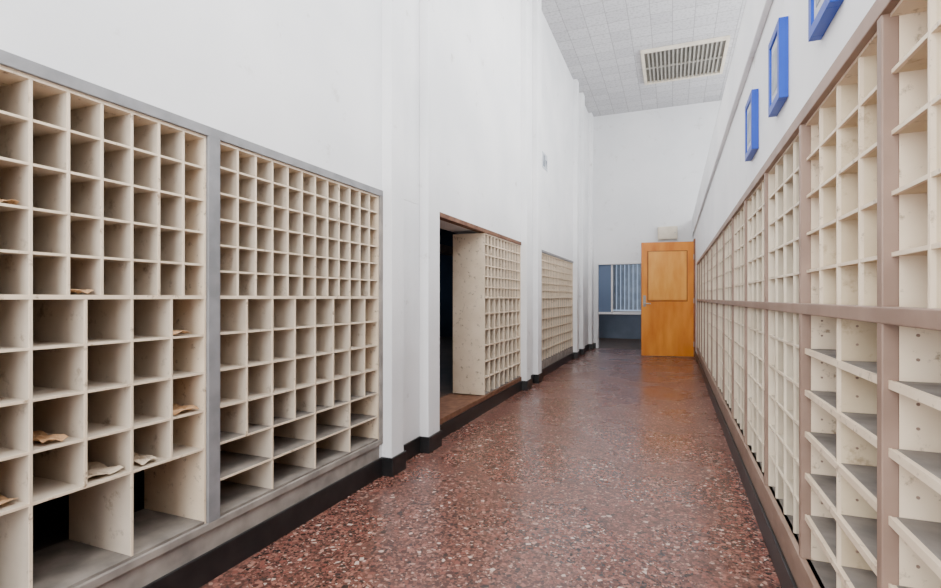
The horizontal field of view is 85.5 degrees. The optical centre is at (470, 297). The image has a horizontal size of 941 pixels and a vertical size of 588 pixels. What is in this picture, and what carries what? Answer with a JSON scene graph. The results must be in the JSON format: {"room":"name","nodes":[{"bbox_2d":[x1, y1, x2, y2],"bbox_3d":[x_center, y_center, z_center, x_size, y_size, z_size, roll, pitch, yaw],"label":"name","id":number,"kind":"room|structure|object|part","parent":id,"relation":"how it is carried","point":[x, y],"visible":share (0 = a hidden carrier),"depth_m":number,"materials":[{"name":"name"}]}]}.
{"room":"mail room","nodes":[
{"label":"mail room","id":0,"kind":"room"},
{"bbox_2d":[33,336,452,552],"bbox_3d":[-2.045,1.040,6.030,3.950,0.100,14.100,0,0,22],"label":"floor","id":1,"kind":"structure","parent":0,"point":[50,517],"depth_m":2.40,"materials":[{"name":"black"}]},
{"bbox_2d":[440,244,452,255],"bbox_3d":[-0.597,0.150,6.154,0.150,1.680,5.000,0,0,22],"label":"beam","id":2,"kind":"structure","parent":1,"relation":"on","point":[444,249],"depth_m":6.69,"materials":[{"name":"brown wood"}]},
{"bbox_2d":[0,0,593,587],"bbox_3d":[0.009,-1.505,5.215,0.468,5.310,14.100,0,0,22],"label":"wall","id":3,"kind":"structure","parent":0,"point":[452,108],"depth_m":3.34,"materials":[{"name":"white paint"}]},
{"bbox_2d":[0,49,382,195],"bbox_3d":[-1.168,-0.676,1.830,0.032,0.040,3.180,0,0,22],"label":"trim","id":4,"kind":"structure","parent":3,"relation":"attached to","point":[7,59],"depth_m":1.84,"materials":[{"name":"grey wood"}]},
{"bbox_2d":[73,439,382,587],"bbox_3d":[-1.322,0.929,1.891,0.362,0.031,3.180,0,0,22],"label":"trim","id":5,"kind":"structure","parent":3,"relation":"attached to","point":[105,577],"depth_m":2.06,"materials":[{"name":"grey wood"}]},
{"bbox_2d":[0,65,205,587],"bbox_3d":[-1.569,0.129,1.284,0.350,1.569,1.815,0,0,22],"label":"cubbies","id":6,"kind":"object","parent":5,"relation":"on","point":[111,197],"visible":1,"depth_m":1.78,"materials":[{"name":"beige wood"}]},
{"bbox_2d":[0,495,16,504],"bbox_3d":[-1.445,0.595,1.479,0.201,0.017,0.126,0,0,22],"label":"crumpled paper","id":7,"kind":"object","parent":6,"relation":"in","point":[3,499],"visible":1,"depth_m":1.49,"materials":[{"name":"beige paper"}]},
{"bbox_2d":[0,199,18,204],"bbox_3d":[-1.423,-0.280,1.496,0.171,0.016,0.084,0,0,22],"label":"crumpled paper","id":8,"kind":"object","parent":6,"relation":"in","point":[14,202],"visible":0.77,"depth_m":1.50,"materials":[{"name":"brown paper"}]},
{"bbox_2d":[33,430,67,442],"bbox_3d":[-1.380,0.441,1.616,0.201,0.017,0.076,0,0,22],"label":"crumpled paper","id":9,"kind":"object","parent":6,"relation":"in","point":[41,436],"visible":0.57,"depth_m":1.61,"materials":[{"name":"beige paper"}]},
{"bbox_2d":[70,289,92,293],"bbox_3d":[-1.338,-0.021,1.681,0.171,0.017,0.081,0,0,22],"label":"crumpled paper","id":10,"kind":"object","parent":6,"relation":"in","point":[78,291],"visible":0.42,"depth_m":1.66,"materials":[{"name":"brown paper"}]},
{"bbox_2d":[87,461,123,478],"bbox_3d":[-1.324,0.595,1.757,0.201,0.017,0.126,0,0,22],"label":"crumpled paper","id":11,"kind":"object","parent":6,"relation":"in","point":[93,468],"visible":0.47,"depth_m":1.76,"materials":[{"name":"beige paper"}]},
{"bbox_2d":[133,452,159,464],"bbox_3d":[-1.245,0.594,1.888,0.171,0.016,0.076,0,0,22],"label":"crumpled paper","id":12,"kind":"object","parent":6,"relation":"in","point":[140,459],"visible":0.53,"depth_m":1.88,"materials":[{"name":"beige paper"}]},
{"bbox_2d":[173,330,190,334],"bbox_3d":[-1.211,0.135,2.015,0.201,0.016,0.087,0,0,22],"label":"crumpled paper","id":13,"kind":"object","parent":6,"relation":"in","point":[174,331],"visible":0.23,"depth_m":2.00,"materials":[{"name":"beige paper"}]},
{"bbox_2d":[173,403,198,414],"bbox_3d":[-1.190,0.442,2.029,0.171,0.016,0.116,0,0,22],"label":"crumpled paper","id":14,"kind":"object","parent":6,"relation":"in","point":[177,408],"visible":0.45,"depth_m":2.03,"materials":[{"name":"beige paper"}]},
{"bbox_2d":[206,136,219,522],"bbox_3d":[-1.068,0.126,2.095,0.042,1.576,0.058,0,0,22],"label":"post","id":15,"kind":"object","parent":5,"relation":"on","point":[212,143],"depth_m":2.08,"materials":[{"name":"grey wood"}]},
{"bbox_3d":[-1.322,0.929,1.891,0.362,0.031,3.180,0,0,22],"label":"sill","id":16,"kind":"part","parent":5,"relation":"part of","materials":[{"name":"grey wood"}]},
{"bbox_2d":[220,141,378,515],"bbox_3d":[-0.983,0.129,2.761,0.350,1.569,1.242,0,0,22],"label":"cubbies","id":17,"kind":"object","parent":5,"relation":"on","point":[299,248],"visible":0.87,"depth_m":2.59,"materials":[{"name":"beige wood"}]},
{"bbox_2d":[142,343,593,587],"bbox_3d":[0.200,1.090,5.145,0.089,0.120,14.112,0,0,22],"label":"baseboard","id":18,"kind":"structure","parent":3,"relation":"attached to","point":[201,570],"depth_m":2.67,"materials":[{"name":"black rubber"}]},
{"bbox_2d":[379,196,382,439],"bbox_3d":[-0.593,0.126,3.293,0.042,1.576,0.035,0,0,22],"label":"trim","id":19,"kind":"structure","parent":3,"relation":"attached to","point":[380,197],"depth_m":3.27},
{"bbox_2d":[440,212,521,424],"bbox_3d":[0.138,0.165,5.174,0.072,1.721,2.520,0,0,22],"label":"trim","id":20,"kind":"structure","parent":3,"relation":"attached to","point":[449,415],"depth_m":4.80,"materials":[{"name":"brown wood"}]},
{"bbox_2d":[453,233,520,394],"bbox_3d":[0.222,0.162,5.795,0.350,1.635,1.305,0,0,22],"label":"cubbies","id":21,"kind":"object","parent":3,"relation":"attached to","point":[486,267],"visible":1,"depth_m":5.25,"materials":[{"name":"beige wood"}]},
{"bbox_2d":[542,151,546,170],"bbox_3d":[1.101,-2.015,7.525,0.008,0.230,0.300,0,0,22],"label":"notice","id":22,"kind":"object","parent":3,"relation":"attached to","point":[544,156],"visible":1,"depth_m":7.48,"materials":[{"name":"grey paper"}]},
{"bbox_2d":[542,253,572,360],"bbox_3d":[1.270,0.134,8.437,0.350,1.579,2.770,0,0,22],"label":"cubbies","id":23,"kind":"object","parent":3,"relation":"attached to","point":[557,274],"visible":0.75,"depth_m":8.37,"materials":[{"name":"beige wood"}]},
{"bbox_2d":[542,250,572,262],"bbox_3d":[1.428,-0.679,8.374,0.030,0.034,2.780,0,0,22],"label":"trim","id":24,"kind":"structure","parent":3,"relation":"attached to","point":[543,251],"depth_m":8.24,"materials":[{"name":"grey wood"}]},
{"bbox_2d":[200,338,781,587],"bbox_3d":[1.822,1.200,6.216,5.000,0.100,17.300,0,0,22],"label":"floor","id":25,"kind":"structure","parent":0,"point":[617,468],"depth_m":2.81,"materials":[{"name":"red stone"}]},
{"bbox_2d":[440,230,640,338],"bbox_3d":[0.409,-0.300,6.723,8.000,2.900,17.400,0,0,22],"label":"wall","id":26,"kind":"structure","parent":0,"point":[446,237],"depth_m":13.10,"materials":[{"name":"paint"}]},
{"bbox_2d":[613,264,640,311],"bbox_3d":[4.421,-0.340,14.349,2.070,1.500,0.055,0,0,22],"label":"room window","id":27,"kind":"structure","parent":26,"relation":"in","point":[616,310],"depth_m":14.39,"materials":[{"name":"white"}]},
{"bbox_2d":[613,264,640,309],"bbox_3d":[4.642,-0.355,14.161,1.380,1.370,0.090,0,0,22],"label":"vertical blinds","id":28,"kind":"object","parent":27,"relation":"attached to","point":[630,269],"visible":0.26,"depth_m":14.26,"materials":[{"name":"paint"}]},
{"bbox_2d":[542,0,745,116],"bbox_3d":[1.951,-4.210,4.508,4.700,0.100,14.220,0,0,22],"label":"ceiling","id":29,"kind":"structure","parent":0,"point":[600,43],"depth_m":8.22,"materials":[{"name":"tile"}]},
{"bbox_2d":[641,35,729,84],"bbox_3d":[3.738,-4.135,8.942,1.350,0.049,1.380,0,0,22],"label":"vent","id":30,"kind":"object","parent":29,"relation":"attached to","point":[706,57],"depth_m":8.86,"materials":[{"name":"white metal"}]},
{"bbox_2d":[594,100,720,342],"bbox_3d":[4.552,-1.505,11.061,4.700,5.310,0.120,0,0,22],"label":"wall","id":31,"kind":"structure","parent":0,"point":[649,165],"depth_m":11.27,"materials":[{"name":"paint"}]},
{"bbox_2d":[599,265,610,311],"bbox_3d":[3.083,-0.220,11.644,0.300,1.080,0.020,0,0,22],"label":"window","id":32,"kind":"structure","parent":31,"relation":"in","point":[604,270],"depth_m":11.64,"materials":[{"name":"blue glass"}]},
{"bbox_2d":[596,261,640,347],"bbox_3d":[3.807,0.170,11.351,1.960,1.960,0.150,0,0,22],"label":"trim","id":33,"kind":"structure","parent":31,"relation":"attached to","point":[600,263],"depth_m":11.60,"materials":[{"name":"paint"}]},
{"bbox_2d":[658,226,677,239],"bbox_3d":[4.278,-1.410,11.048,0.400,0.280,0.105,0,0,22],"label":"junction box","id":34,"kind":"object","parent":31,"relation":"attached to","point":[667,232],"visible":1,"depth_m":11.01,"materials":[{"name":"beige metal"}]},
{"bbox_2d":[693,0,875,587],"bbox_3d":[3.144,-1.505,3.970,2.084,5.310,14.100,0,0,22],"label":"wall","id":35,"kind":"structure","parent":0,"point":[809,62],"depth_m":2.40,"materials":[{"name":"white paint"}]},
{"bbox_2d":[641,241,693,356],"bbox_3d":[3.871,0.021,9.995,0.985,2.242,0.102,0,0,12],"label":"door","id":36,"kind":"structure","parent":35,"relation":"in","point":[667,268],"depth_m":10.00,"materials":[{"name":"brown wood"}]},
{"bbox_2d":[693,239,694,356],"bbox_3d":[4.742,-0.005,10.340,0.414,2.310,1.000,0,0,22],"label":"door frame","id":37,"kind":"structure","parent":35,"relation":"attached to","point":[694,239],"depth_m":9.95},
{"bbox_2d":[698,264,698,348],"bbox_3d":[4.079,0.149,8.705,0.320,1.489,0.712,0,0,22],"label":"cubbies","id":38,"kind":"object","parent":35,"relation":"attached to","point":[698,264],"visible":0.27,"depth_m":8.92,"materials":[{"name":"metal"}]},
{"bbox_2d":[700,261,700,352],"bbox_3d":[3.813,0.149,8.036,0.320,1.489,0.712,0,0,22],"label":"cubbies","id":39,"kind":"object","parent":35,"relation":"attached to","point":[700,261],"visible":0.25,"depth_m":8.26,"materials":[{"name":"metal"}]},
{"bbox_2d":[702,258,703,358],"bbox_3d":[3.548,0.149,7.367,0.320,1.489,0.712,0,0,22],"label":"cubbies","id":40,"kind":"object","parent":35,"relation":"attached to","point":[703,258],"visible":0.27,"depth_m":7.58,"materials":[{"name":"wood"}]},
{"bbox_2d":[705,254,706,362],"bbox_3d":[3.282,0.149,6.698,0.320,1.489,0.712,0,0,22],"label":"cubbies","id":41,"kind":"object","parent":35,"relation":"attached to","point":[706,254],"visible":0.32,"depth_m":6.91,"materials":[{"name":"wood"}]},
{"bbox_2d":[708,248,710,371],"bbox_3d":[3.017,0.149,6.028,0.320,1.489,0.712,0,0,22],"label":"cubbies","id":42,"kind":"object","parent":35,"relation":"attached to","point":[709,251],"visible":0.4,"depth_m":6.25,"materials":[{"name":"wood"}]},
{"bbox_2d":[713,242,715,381],"bbox_3d":[2.751,0.149,5.359,0.320,1.489,0.712,0,0,22],"label":"cubbies","id":43,"kind":"object","parent":35,"relation":"attached to","point":[714,244],"visible":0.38,"depth_m":5.58,"materials":[{"name":"wood"}]},
{"bbox_2d":[718,233,722,395],"bbox_3d":[2.485,0.149,4.690,0.320,1.489,0.712,0,0,22],"label":"cubbies","id":44,"kind":"object","parent":35,"relation":"attached to","point":[720,239],"visible":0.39,"depth_m":4.91,"materials":[{"name":"wood"}]},
{"bbox_2d":[725,221,731,411],"bbox_3d":[2.220,0.149,4.021,0.320,1.489,0.712,0,0,22],"label":"cubbies","id":45,"kind":"object","parent":35,"relation":"attached to","point":[728,231],"visible":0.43,"depth_m":4.24,"materials":[{"name":"wood"}]},
{"bbox_2d":[692,0,772,235],"bbox_3d":[2.247,-1.500,4.326,0.214,0.360,14.100,0,0,22],"label":"crown molding","id":46,"kind":"structure","parent":35,"relation":"attached to","point":[755,13],"depth_m":3.41,"materials":[{"name":"white paint"}]},
{"bbox_2d":[734,205,743,436],"bbox_3d":[1.954,0.149,3.352,0.320,1.489,0.712,0,0,22],"label":"cubbies","id":47,"kind":"object","parent":35,"relation":"attached to","point":[739,218],"visible":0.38,"depth_m":3.57,"materials":[{"name":"wood"}]},
{"bbox_2d":[695,351,797,587],"bbox_3d":[1.966,1.090,3.846,0.014,0.120,13.000,0,0,22],"label":"baseboard","id":48,"kind":"structure","parent":35,"relation":"attached to","point":[786,579],"depth_m":2.62,"materials":[{"name":"black rubber"}]},
{"bbox_2d":[745,89,758,161],"bbox_3d":[1.526,-0.930,2.765,0.033,0.310,0.265,0,0,22],"label":"picture frame","id":49,"kind":"object","parent":35,"relation":"attached to","point":[752,105],"visible":1,"depth_m":2.65,"materials":[{"name":"blue paint"}]},
{"bbox_2d":[747,179,763,475],"bbox_3d":[1.688,0.149,2.682,0.320,1.489,0.712,0,0,22],"label":"cubbies","id":50,"kind":"object","parent":35,"relation":"attached to","point":[755,203],"visible":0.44,"depth_m":2.87,"materials":[{"name":"wood"}]},
{"bbox_2d":[697,347,822,587],"bbox_3d":[1.937,0.909,3.745,0.034,0.051,11.590,0,0,22],"label":"sill","id":51,"kind":"structure","parent":35,"relation":"attached to","point":[807,574],"depth_m":2.18,"materials":[{"name":"wood"}]},
{"bbox_2d":[768,16,788,117],"bbox_3d":[1.251,-0.930,2.072,0.033,0.310,0.235,0,0,22],"label":"picture frame","id":52,"kind":"object","parent":35,"relation":"attached to","point":[778,47],"visible":1,"depth_m":1.99,"materials":[{"name":"blue paint"}]},
{"bbox_2d":[768,133,798,544],"bbox_3d":[1.423,0.149,2.013,0.320,1.489,0.712,0,0,22],"label":"cubbies","id":53,"kind":"object","parent":35,"relation":"attached to","point":[783,178],"visible":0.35,"depth_m":2.07,"materials":[{"name":"wood"}]},
{"bbox_2d":[697,14,898,587],"bbox_3d":[1.938,0.152,3.743,0.031,1.495,11.544,0,0,22],"label":"trim","id":54,"kind":"structure","parent":35,"relation":"attached to","point":[887,26],"depth_m":1.07,"materials":[{"name":"grey wood"}]},
{"bbox_2d":[697,0,899,264],"bbox_3d":[1.937,-0.612,3.745,0.034,0.045,11.590,0,0,22],"label":"trim","id":55,"kind":"structure","parent":35,"relation":"attached to","point":[867,28],"depth_m":1.45,"materials":[{"name":"grey wood"}]},
{"bbox_2d":[697,299,940,330],"bbox_3d":[1.938,0.036,3.744,0.032,0.036,11.590,0,0,22],"label":"trim","id":56,"kind":"structure","parent":35,"relation":"attached to","point":[914,317],"depth_m":1.16,"materials":[{"name":"grey wood"}]},
{"bbox_2d":[808,0,843,41],"bbox_3d":[0.996,-0.930,1.431,0.033,0.310,0.225,0,0,22],"label":"picture frame","id":57,"kind":"object","parent":35,"relation":"attached to","point":[821,13],"visible":1,"depth_m":1.45,"materials":[{"name":"blue paint"}]},
{"bbox_2d":[805,32,876,587],"bbox_3d":[1.156,0.149,1.344,0.323,1.489,0.712,0,0,22],"label":"cubbies","id":58,"kind":"object","parent":35,"relation":"attached to","point":[842,521],"visible":0.59,"depth_m":1.39,"materials":[{"name":"beige wood"}]},
{"bbox_2d":[889,0,940,587],"bbox_3d":[0.890,0.149,0.675,0.323,1.489,0.712,0,0,22],"label":"cubbies","id":59,"kind":"object","parent":35,"relation":"attached to","point":[918,455],"visible":0.94,"depth_m":1.03,"materials":[{"name":"beige wood"}]}
]}

